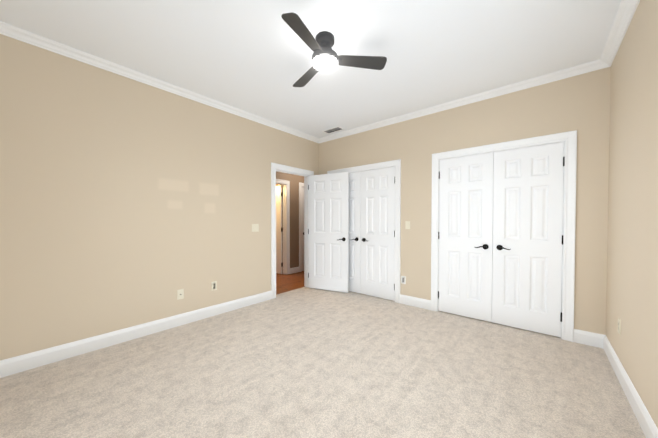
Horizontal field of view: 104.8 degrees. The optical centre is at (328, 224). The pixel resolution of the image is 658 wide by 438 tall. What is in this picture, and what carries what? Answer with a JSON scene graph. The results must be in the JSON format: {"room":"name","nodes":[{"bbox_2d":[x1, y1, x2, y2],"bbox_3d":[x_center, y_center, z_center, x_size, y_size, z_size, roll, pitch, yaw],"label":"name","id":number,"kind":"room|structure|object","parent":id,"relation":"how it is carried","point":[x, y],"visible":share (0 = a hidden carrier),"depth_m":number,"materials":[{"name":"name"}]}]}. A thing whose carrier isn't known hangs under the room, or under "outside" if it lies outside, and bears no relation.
{"room":"empty bedroom","nodes":[
{"label":"empty bedroom","id":0,"kind":"room"},
{"bbox_2d":[0,34,318,359],"bbox_3d":[-1.557,-0.197,3.287,0.120,2.750,4.340,1,1,40],"label":"wall","id":1,"kind":"structure","parent":0,"point":[125,202],"depth_m":2.52,"materials":[{"name":"beige paint"}]},
{"bbox_2d":[0,291,271,377],"bbox_3d":[-1.862,1.120,2.842,0.016,0.132,2.992,1,1,40],"label":"baseboard","id":2,"kind":"structure","parent":1,"relation":"attached to","point":[20,363],"depth_m":2.51,"materials":[{"name":"white wood"}]},
{"bbox_2d":[0,21,319,142],"bbox_3d":[-1.482,-1.540,3.201,0.078,0.062,4.100,1,1,40],"label":"crown molding","id":3,"kind":"structure","parent":1,"relation":"attached to","point":[8,30],"depth_m":2.55,"materials":[{"name":"white wood"}]},
{"bbox_2d":[177,289,183,299],"bbox_3d":[-1.743,0.818,2.977,0.018,0.115,0.070,1,1,40],"label":"outlet","id":4,"kind":"object","parent":1,"relation":"attached to","point":[180,293],"visible":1,"depth_m":2.98,"materials":[{"name":"beige plastic"}]},
{"bbox_2d":[211,281,216,290],"bbox_3d":[-1.489,0.793,3.286,0.009,0.115,0.070,1,1,40],"label":"outlet","id":5,"kind":"object","parent":1,"relation":"attached to","point":[214,285],"visible":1,"depth_m":3.28,"materials":[{"name":"beige plastic"}]},
{"bbox_2d":[252,224,258,231],"bbox_3d":[-1.085,0.045,3.744,0.020,0.115,0.116,1,1,40],"label":"light switch","id":6,"kind":"object","parent":1,"relation":"attached to","point":[255,227],"visible":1,"depth_m":3.75,"materials":[{"name":"beige plastic"}]},
{"bbox_2d":[271,162,313,298],"bbox_3d":[-0.652,0.090,4.377,0.179,2.138,0.951,1,1,40],"label":"door frame","id":7,"kind":"structure","parent":1,"relation":"attached to","point":[274,166],"depth_m":4.16,"materials":[{"name":"white wood"}]},
{"bbox_2d":[309,172,348,292],"bbox_3d":[-0.008,0.131,4.453,0.754,2.030,0.260,1,1,40],"label":"entry door","id":8,"kind":"structure","parent":1,"relation":"in","point":[328,228],"depth_m":4.41,"materials":[{"name":"white wood"}]},
{"bbox_2d":[276,171,303,267],"bbox_3d":[-1.798,-0.224,4.849,0.120,2.750,6.420,1,1,40],"label":"wall","id":9,"kind":"structure","parent":0,"point":[294,180],"depth_m":5.92,"materials":[{"name":"beige paint"}]},
{"bbox_2d":[276,185,282,273],"bbox_3d":[-1.386,0.112,6.026,0.761,2.030,0.156,1,1,40],"label":"hall door","id":10,"kind":"structure","parent":9,"relation":"in","point":[279,231],"depth_m":5.83,"materials":[{"name":"white wood"}]},
{"bbox_2d":[276,179,289,274],"bbox_3d":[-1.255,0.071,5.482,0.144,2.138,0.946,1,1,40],"label":"door frame","id":11,"kind":"structure","parent":9,"relation":"attached to","point":[286,182],"depth_m":5.76,"materials":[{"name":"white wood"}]},
{"bbox_2d":[290,267,298,273],"bbox_3d":[-0.810,1.067,5.941,0.016,0.132,0.314,1,1,40],"label":"baseboard","id":12,"kind":"structure","parent":9,"relation":"attached to","point":[294,270],"depth_m":5.93,"materials":[{"name":"white wood"}]},
{"bbox_2d":[299,182,303,271],"bbox_3d":[-0.404,0.056,6.399,0.024,2.138,0.946,1,1,40],"label":"door frame","id":13,"kind":"structure","parent":9,"relation":"attached to","point":[301,185],"depth_m":6.06,"materials":[{"name":"white wood"}]},
{"bbox_2d":[302,187,303,270],"bbox_3d":[-0.407,0.106,6.402,0.095,2.030,0.754,1,1,40],"label":"hall door","id":14,"kind":"structure","parent":9,"relation":"in","point":[302,228],"depth_m":6.16,"materials":[{"name":"white wood"}]},
{"bbox_2d":[276,271,304,294],"bbox_3d":[-2.171,1.182,5.187,3.305,0.048,6.420,1,1,40],"label":"floor","id":15,"kind":"structure","parent":0,"point":[288,282],"depth_m":5.09,"materials":[{"name":"brown wood"}]},
{"bbox_2d":[0,0,621,137],"bbox_3d":[-0.666,-1.632,3.872,7.240,0.100,6.420,1,1,40],"label":"ceiling","id":16,"kind":"structure","parent":0,"point":[254,57],"depth_m":2.18,"materials":[{"name":"white paint"}]},
{"bbox_2d":[322,126,343,133],"bbox_3d":[0.069,-1.585,4.245,0.355,0.008,0.175,1,1,40],"label":"ceiling vent","id":17,"kind":"object","parent":16,"relation":"in","point":[333,129],"visible":0.98,"depth_m":4.25,"materials":[{"name":"grey metal"}]},
{"bbox_2d":[281,12,386,86],"bbox_3d":[-0.114,-1.436,2.106,0.899,0.232,0.928,1,1,40],"label":"ceiling fan","id":18,"kind":"object","parent":16,"relation":"hanging from","point":[325,57],"visible":1,"depth_m":2.07,"materials":[{"name":"grey metal"}]},
{"bbox_2d":[0,287,645,437],"bbox_3d":[0.157,1.224,2.359,3.970,0.060,5.090,1,1,40],"label":"floor carpet","id":19,"kind":"object","parent":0,"point":[305,362],"visible":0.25,"depth_m":1.93,"materials":[{"name":"beige carpet"}]},
{"bbox_2d":[319,67,610,334],"bbox_3d":[1.274,-0.203,3.663,3.730,2.750,0.120,1,1,40],"label":"wall","id":20,"kind":"structure","parent":0,"point":[580,104],"depth_m":2.88,"materials":[{"name":"beige paint"}]},
{"bbox_2d":[348,172,360,292],"bbox_3d":[0.280,0.132,4.414,0.618,2.030,0.095,1,1,40],"label":"closet door","id":21,"kind":"structure","parent":20,"relation":"in","point":[354,268],"depth_m":4.30,"materials":[{"name":"white wood"}]},
{"bbox_2d":[327,159,400,302],"bbox_3d":[0.516,0.093,4.212,1.416,2.138,0.024,1,1,40],"label":"trim","id":22,"kind":"structure","parent":20,"relation":"attached to","point":[396,164],"depth_m":3.79,"materials":[{"name":"white wood"}]},
{"bbox_2d":[360,167,394,300],"bbox_3d":[0.755,0.139,4.014,0.618,2.030,0.095,1,1,40],"label":"closet door","id":23,"kind":"structure","parent":20,"relation":"in","point":[377,232],"depth_m":4.01,"materials":[{"name":"white wood"}]},
{"bbox_2d":[401,276,405,283],"bbox_3d":[1.099,0.815,3.744,0.070,0.115,0.009,1,1,40],"label":"outlet","id":24,"kind":"object","parent":20,"relation":"attached to","point":[403,279],"visible":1,"depth_m":3.74,"materials":[{"name":"white plastic"}]},
{"bbox_2d":[405,221,409,228],"bbox_3d":[1.143,0.006,3.686,0.070,0.115,0.020,1,1,40],"label":"light switch","id":25,"kind":"object","parent":20,"relation":"attached to","point":[407,224],"visible":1,"depth_m":3.69,"materials":[{"name":"beige plastic"}]},
{"bbox_2d":[400,294,430,309],"bbox_3d":[1.232,1.106,3.631,0.459,0.132,0.016,1,1,40],"label":"baseboard","id":26,"kind":"structure","parent":20,"relation":"attached to","point":[416,302],"depth_m":3.62,"materials":[{"name":"white wood"}]},
{"bbox_2d":[320,61,595,142],"bbox_3d":[1.206,-1.546,3.567,3.540,0.062,0.078,1,1,40],"label":"crown molding","id":27,"kind":"structure","parent":20,"relation":"attached to","point":[591,66],"depth_m":3.05,"materials":[{"name":"white wood"}]},
{"bbox_2d":[438,152,493,321],"bbox_3d":[1.707,0.152,3.214,0.618,2.030,0.095,1,1,40],"label":"closet door","id":28,"kind":"structure","parent":20,"relation":"in","point":[465,235],"depth_m":3.20,"materials":[{"name":"white wood"}]},
{"bbox_2d":[431,130,576,341],"bbox_3d":[1.990,0.149,3.067,1.270,2.065,0.120,1,1,40],"label":"door frame","id":29,"kind":"structure","parent":20,"relation":"attached to","point":[562,226],"depth_m":2.67,"materials":[{"name":"white wood"}]},
{"bbox_2d":[492,142,564,336],"bbox_3d":[2.183,0.159,2.814,0.618,2.030,0.095,1,1,40],"label":"closet door","id":30,"kind":"structure","parent":20,"relation":"in","point":[527,235],"depth_m":2.81,"materials":[{"name":"white wood"}]},
{"bbox_2d":[606,0,657,427],"bbox_3d":[1.630,-0.160,1.096,0.120,2.750,5.090,1,1,40],"label":"wall","id":31,"kind":"structure","parent":0,"point":[632,277],"depth_m":1.70,"materials":[{"name":"beige paint"}]},
{"bbox_2d":[596,0,639,69],"bbox_3d":[1.313,-1.500,0.850,0.078,0.062,4.100,1,1,40],"label":"crown molding","id":32,"kind":"structure","parent":31,"relation":"attached to","point":[624,16],"depth_m":1.99,"materials":[{"name":"white wood"}]},
{"bbox_2d":[618,318,620,334],"bbox_3d":[2.302,0.805,2.011,0.009,0.115,0.070,1,1,40],"label":"outlet","id":33,"kind":"object","parent":31,"relation":"attached to","point":[619,326],"visible":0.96,"depth_m":1.99,"materials":[{"name":"beige plastic"}]},
{"bbox_2d":[601,334,657,437],"bbox_3d":[1.337,1.153,0.875,0.016,0.132,4.100,1,1,40],"label":"baseboard","id":34,"kind":"structure","parent":31,"relation":"attached to","point":[649,428],"depth_m":1.69,"materials":[{"name":"white wood"}]}
]}

